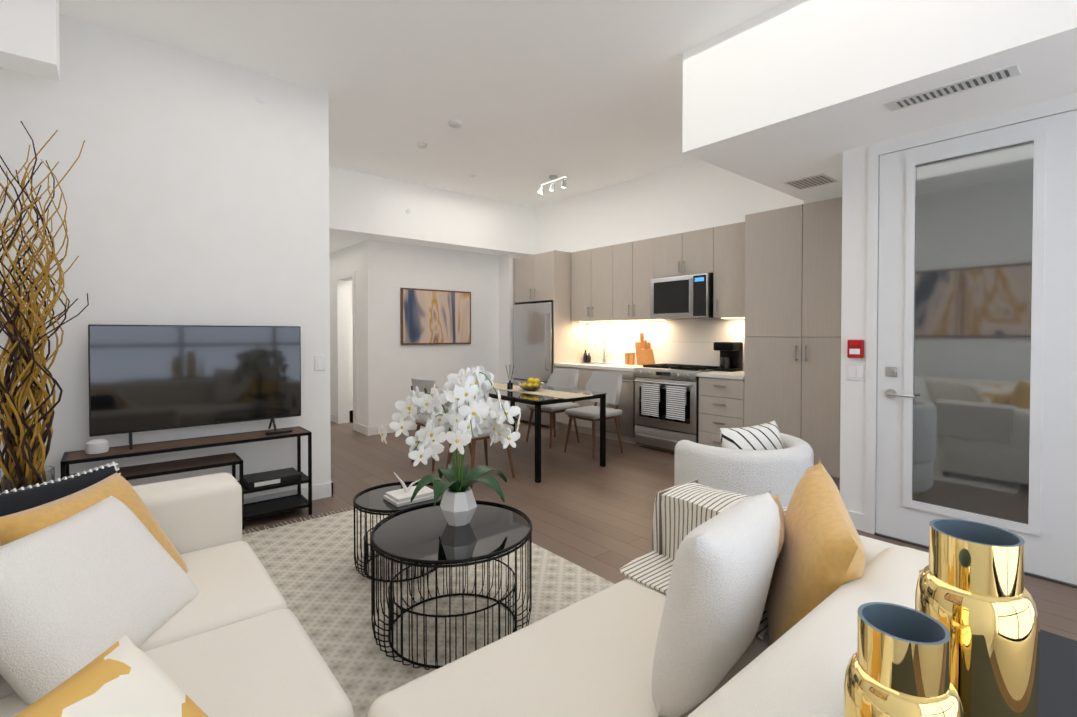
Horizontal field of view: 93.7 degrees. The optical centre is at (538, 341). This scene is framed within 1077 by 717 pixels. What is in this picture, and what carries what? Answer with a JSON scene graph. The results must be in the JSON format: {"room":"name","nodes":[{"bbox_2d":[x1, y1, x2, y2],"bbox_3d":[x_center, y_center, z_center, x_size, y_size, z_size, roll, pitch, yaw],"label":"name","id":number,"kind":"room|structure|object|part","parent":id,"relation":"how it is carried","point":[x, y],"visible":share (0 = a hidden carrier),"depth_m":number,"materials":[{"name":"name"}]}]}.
{"room":"living room","nodes":[
{"label":"living room","id":0,"kind":"room"},
{"bbox_2d":[0,14,1076,513],"bbox_3d":[-0.623,-0.361,4.104,6.400,3.200,10.350,-1,1,-40],"label":"wall","id":1,"kind":"structure","parent":0,"point":[194,188],"depth_m":3.44,"materials":[{"name":"paint"}]},
{"bbox_2d":[244,483,330,503],"bbox_3d":[-2.492,1.196,3.336,2.160,0.110,0.015,-1,1,-40],"label":"baseboard","id":2,"kind":"structure","parent":1,"relation":"attached to","point":[321,491],"depth_m":3.90,"materials":[{"name":"paint"}]},
{"bbox_2d":[314,355,324,370],"bbox_3d":[-1.722,0.171,3.969,0.075,0.120,0.011,-1,1,-40],"label":"light switch","id":3,"kind":"object","parent":1,"relation":"attached to","point":[318,359],"depth_m":3.96,"materials":[{"name":"white plastic"}]},
{"bbox_2d":[330,481,332,496],"bbox_3d":[-3.076,1.160,5.733,0.015,0.110,4.435,-1,1,-40],"label":"baseboard","id":4,"kind":"structure","parent":1,"relation":"attached to","point":[331,482],"depth_m":4.04,"materials":[{"name":"paint"}]},
{"bbox_2d":[330,271,369,435],"bbox_3d":[-2.897,0.122,7.284,0.015,2.140,2.265,-1,1,-40],"label":"door frame","id":5,"kind":"structure","parent":1,"relation":"attached to","point":[363,429],"depth_m":6.80,"materials":[{"name":"paint"}]},
{"bbox_2d":[370,421,425,434],"bbox_3d":[-1.386,1.139,7.100,2.040,0.110,0.015,-1,1,-40],"label":"baseboard","id":6,"kind":"structure","parent":1,"relation":"attached to","point":[374,429],"depth_m":6.59,"materials":[{"name":"paint"}]},
{"bbox_2d":[400,288,470,344],"bbox_3d":[-1.409,-0.335,7.043,1.080,0.760,0.038,-1,1,-40],"label":"framed picture","id":7,"kind":"object","parent":1,"relation":"attached to","point":[431,317],"visible":1,"depth_m":6.99,"materials":[{"name":"brown wood"}]},
{"bbox_2d":[513,250,568,304],"bbox_3d":[0.170,-0.905,7.400,0.627,0.670,0.885,-1,1,-40],"label":"upper cabinet","id":8,"kind":"object","parent":1,"relation":"attached to","point":[541,276],"depth_m":7.06,"materials":[{"name":"laminate"}]},
{"bbox_2d":[569,245,612,320],"bbox_3d":[0.826,-0.752,6.840,0.347,0.960,0.780,-1,1,-40],"label":"upper cabinet","id":9,"kind":"object","parent":1,"relation":"attached to","point":[590,270],"depth_m":6.73,"materials":[{"name":"laminate"}]},
{"bbox_2d":[609,238,652,320],"bbox_3d":[1.283,-0.744,6.296,0.347,0.960,0.640,-1,1,-40],"label":"upper cabinet","id":10,"kind":"object","parent":1,"relation":"attached to","point":[632,261],"depth_m":6.21,"materials":[{"name":"laminate"}]},
{"bbox_2d":[645,269,712,320],"bbox_3d":[1.690,-0.493,5.728,0.461,0.475,0.741,-1,1,-40],"label":"microwave","id":11,"kind":"object","parent":1,"relation":"attached to","point":[674,296],"depth_m":5.60,"materials":[{"name":"metal"}]},
{"bbox_2d":[653,227,712,276],"bbox_3d":[1.737,-0.976,5.754,0.347,0.480,0.770,-1,1,-40],"label":"upper cabinet","id":12,"kind":"object","parent":1,"relation":"attached to","point":[691,251],"depth_m":5.62,"materials":[{"name":"laminate"}]},
{"bbox_2d":[713,222,740,320],"bbox_3d":[2.143,-0.729,5.275,0.347,0.960,0.489,-1,1,-40],"label":"upper cabinet","id":13,"kind":"object","parent":1,"relation":"attached to","point":[726,238],"depth_m":5.23,"materials":[{"name":"laminate"}]},
{"bbox_2d":[847,340,863,357],"bbox_3d":[2.099,0.051,3.342,0.042,0.120,0.090,-1,1,-40],"label":"fire alarm","id":14,"kind":"object","parent":1,"relation":"attached to","point":[855,348],"depth_m":3.33,"materials":[{"name":"red plastic"}]},
{"bbox_2d":[847,363,865,380],"bbox_3d":[2.112,0.203,3.352,0.012,0.115,0.115,-1,1,-40],"label":"light switch","id":15,"kind":"object","parent":1,"relation":"attached to","point":[856,371],"depth_m":3.35,"materials":[{"name":"white plastic"}]},
{"bbox_2d":[864,98,1076,587],"bbox_3d":[2.462,0.007,2.879,0.081,2.500,1.055,-1,1,-40],"label":"entry door","id":16,"kind":"structure","parent":1,"relation":"in","point":[971,350],"depth_m":2.88,"materials":[{"name":"paint"}]},
{"bbox_2d":[0,0,1076,255],"bbox_3d":[-0.614,-1.630,4.191,6.550,0.865,10.500,-1,1,-40],"label":"ceiling","id":17,"kind":"structure","parent":0,"point":[634,120],"depth_m":3.38,"materials":[{"name":"paint"}]},
{"bbox_2d":[417,142,426,148],"bbox_3d":[-1.152,-1.953,4.980,0.119,0.043,0.164,-1,1,-40],"label":"smoke detector","id":18,"kind":"object","parent":17,"relation":"attached to","point":[421,145],"depth_m":5.02,"materials":[{"name":"paint"}]},
{"bbox_2d":[448,119,462,128],"bbox_3d":[-0.735,-1.945,4.464,0.147,0.043,0.176,-1,1,-40],"label":"smoke detector","id":19,"kind":"object","parent":17,"relation":"attached to","point":[455,123],"depth_m":4.50,"materials":[{"name":"paint"}]},
{"bbox_2d":[538,175,566,193],"bbox_3d":[0.165,-1.905,6.108,0.476,0.173,0.099,1,1,42],"label":"track spotlight","id":20,"kind":"object","parent":17,"relation":"attached to","point":[553,178],"visible":1,"depth_m":6.08,"materials":[{"name":"silver metal"}]},
{"bbox_2d":[783,173,837,189],"bbox_3d":[2.198,-1.286,4.078,0.300,0.009,0.300,-1,1,-40],"label":"ceiling vent","id":21,"kind":"object","parent":17,"relation":"in","point":[820,179],"depth_m":4.05,"materials":[{"name":"metal"}]},
{"bbox_2d":[883,63,1020,110],"bbox_3d":[2.058,-1.263,2.536,0.140,0.009,0.520,-1,1,-40],"label":"ceiling vent","id":22,"kind":"object","parent":17,"relation":"in","point":[995,75],"depth_m":2.51,"materials":[{"name":"metal"}]},
{"bbox_2d":[242,410,1076,640],"bbox_3d":[-0.614,1.267,4.234,6.550,0.060,10.500,-1,1,-40],"label":"floor","id":23,"kind":"structure","parent":0,"point":[578,505],"depth_m":4.21,"materials":[{"name":"brown wood"}]},
{"bbox_2d":[0,121,88,493],"bbox_3d":[-2.652,0.076,2.636,0.466,2.365,0.509,-1,1,-40],"label":"branches","id":24,"kind":"object","parent":23,"relation":"on","point":[25,450],"visible":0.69,"depth_m":2.63,"materials":[{"name":"gold metal"}]},
{"bbox_2d":[60,324,311,529],"bbox_3d":[-2.225,0.572,3.312,1.310,1.353,0.300,-1,1,-40],"label":"media console","id":25,"kind":"object","parent":23,"relation":"on","point":[142,378],"visible":0.88,"depth_m":3.31,"materials":[{"name":"black metal"}]},
{"bbox_3d":[-2.225,0.911,3.317,1.310,0.676,0.300,-1,1,-40],"label":"frame","id":26,"kind":"part","parent":25,"relation":"part of","materials":[{"name":"black metal"}]},
{"bbox_3d":[-2.218,0.272,3.372,1.175,0.754,0.211,-1,1,-40],"label":"tv panel","id":27,"kind":"part","parent":25,"relation":"part of","materials":[{"name":"glass"}]},
{"bbox_2d":[242,507,613,716],"bbox_3d":[-0.678,1.260,2.330,2.000,0.012,3.170,-1,1,-40],"label":"rug","id":28,"kind":"object","parent":23,"relation":"on","point":[322,584],"visible":0.38,"depth_m":2.47,"materials":[{"name":"fabric"}]},
{"bbox_2d":[353,472,443,581],"bbox_3d":[-0.760,0.978,2.812,0.512,0.536,0.512,-1,1,-40],"label":"coffee table","id":29,"kind":"object","parent":28,"relation":"on","point":[388,499],"visible":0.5,"depth_m":2.71,"materials":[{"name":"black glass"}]},
{"bbox_2d":[383,472,433,506],"bbox_3d":[-0.700,0.786,2.768,0.240,0.151,0.180,-1,1,-40],"label":"books","id":30,"kind":"object","parent":29,"relation":"on","point":[400,497],"depth_m":2.72,"materials":[{"name":"white paper"}]},
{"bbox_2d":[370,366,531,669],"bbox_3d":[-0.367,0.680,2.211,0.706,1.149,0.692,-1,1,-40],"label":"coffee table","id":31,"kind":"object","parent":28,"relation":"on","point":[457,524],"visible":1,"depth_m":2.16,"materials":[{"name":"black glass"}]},
{"bbox_2d":[0,459,928,716],"bbox_3d":[-0.464,0.815,1.556,2.440,0.899,2.460,-1,1,-40],"label":"sectional sofa","id":32,"kind":"object","parent":28,"relation":"on","point":[120,596],"visible":0.96,"depth_m":1.27,"materials":[{"name":"white fabric"}]},
{"bbox_2d":[411,377,471,470],"bbox_3d":[-0.988,0.791,5.049,0.536,0.868,0.523,-1,1,-40],"label":"dining chair","id":33,"kind":"object","parent":23,"relation":"on","point":[425,386],"visible":0.25,"depth_m":4.84,"materials":[{"name":"grey fabric"}]},
{"bbox_2d":[445,382,514,487],"bbox_3d":[-0.556,0.799,4.537,0.536,0.868,0.523,-1,1,-40],"label":"dining chair","id":34,"kind":"object","parent":23,"relation":"on","point":[485,436],"visible":0.17,"depth_m":4.50,"materials":[{"name":"grey fabric"}]},
{"bbox_2d":[489,364,606,482],"bbox_3d":[-0.157,0.731,5.237,0.890,0.978,1.660,-1,1,-40],"label":"dining table","id":35,"kind":"object","parent":23,"relation":"on","point":[536,392],"visible":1,"depth_m":4.90,"materials":[{"name":"black metal"}]},
{"bbox_2d":[513,301,588,428],"bbox_3d":[0.155,0.325,7.382,0.657,1.730,0.890,-1,1,-40],"label":"refrigerator","id":36,"kind":"object","parent":23,"relation":"on","point":[544,335],"depth_m":7.09,"materials":[{"name":"metal"}]},
{"bbox_2d":[526,368,579,447],"bbox_3d":[0.194,0.776,6.043,0.536,0.868,0.523,-1,1,-40],"label":"dining chair","id":37,"kind":"object","parent":23,"relation":"on","point":[564,378],"visible":0.65,"depth_m":6.03,"materials":[{"name":"grey fabric"}]},
{"bbox_2d":[557,365,592,434],"bbox_3d":[0.714,0.769,6.779,0.627,0.860,0.763,-1,1,-40],"label":"base cabinet","id":38,"kind":"object","parent":23,"relation":"on","point":[584,426],"depth_m":6.53,"materials":[{"name":"laminate"}]},
{"bbox_2d":[564,372,622,459],"bbox_3d":[0.625,0.784,5.530,0.536,0.868,0.523,-1,1,-40],"label":"dining chair","id":39,"kind":"object","parent":23,"relation":"on","point":[609,383],"visible":0.94,"depth_m":5.51,"materials":[{"name":"grey fabric"}]},
{"bbox_2d":[593,369,632,443],"bbox_3d":[1.150,0.777,6.260,0.627,0.860,0.592,-1,1,-40],"label":"base cabinet","id":40,"kind":"object","parent":23,"relation":"on","point":[625,421],"depth_m":5.96,"materials":[{"name":"laminate"}]},
{"bbox_2d":[633,365,712,452],"bbox_3d":[1.595,0.763,5.700,0.627,0.905,0.799,-1,1,-40],"label":"oven","id":41,"kind":"object","parent":23,"relation":"on","point":[664,400],"depth_m":5.49,"materials":[{"name":"metal"}]},
{"bbox_2d":[697,377,744,447],"bbox_3d":[2.039,0.793,5.211,0.617,0.860,0.489,-1,1,-40],"label":"base cabinet","id":42,"kind":"object","parent":23,"relation":"on","point":[720,402],"depth_m":5.03,"materials":[{"name":"laminate"}]},
{"bbox_2d":[557,361,744,380],"bbox_3d":[1.329,0.310,6.037,0.632,0.080,2.679,-1,1,-40],"label":"countertop","id":43,"kind":"structure","parent":42,"relation":"on","point":[729,374],"depth_m":5.63,"materials":[{"name":"white stone"}]},
{"bbox_2d":[674,420,813,506],"bbox_3d":[1.077,0.847,2.723,0.730,0.822,0.710,-1,1,-40],"label":"barrel armchair","id":44,"kind":"object","parent":23,"relation":"on","point":[758,459],"visible":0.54,"depth_m":2.43,"materials":[{"name":"white fabric"}]},
{"bbox_2d":[720,420,782,449],"bbox_3d":[1.131,0.631,2.623,0.450,0.388,0.212,-1,1,-40],"label":"pillow","id":45,"kind":"object","parent":44,"relation":"on","point":[766,436],"depth_m":2.58,"materials":[{"name":"white fabric"}]},
{"bbox_2d":[741,197,841,487],"bbox_3d":[2.535,0.016,4.610,0.617,2.430,1.051,-1,1,-40],"label":"tall cabinet","id":46,"kind":"object","parent":23,"relation":"on","point":[791,257],"depth_m":4.45,"materials":[{"name":"laminate"}]},
{"bbox_2d":[843,519,1076,716],"bbox_3d":[0.552,0.757,0.488,1.320,1.068,0.440,-1,1,-40],"label":"console table","id":47,"kind":"object","parent":23,"relation":"on","point":[967,636],"visible":1,"depth_m":0.54,"materials":[{"name":"black metal"}]}
]}

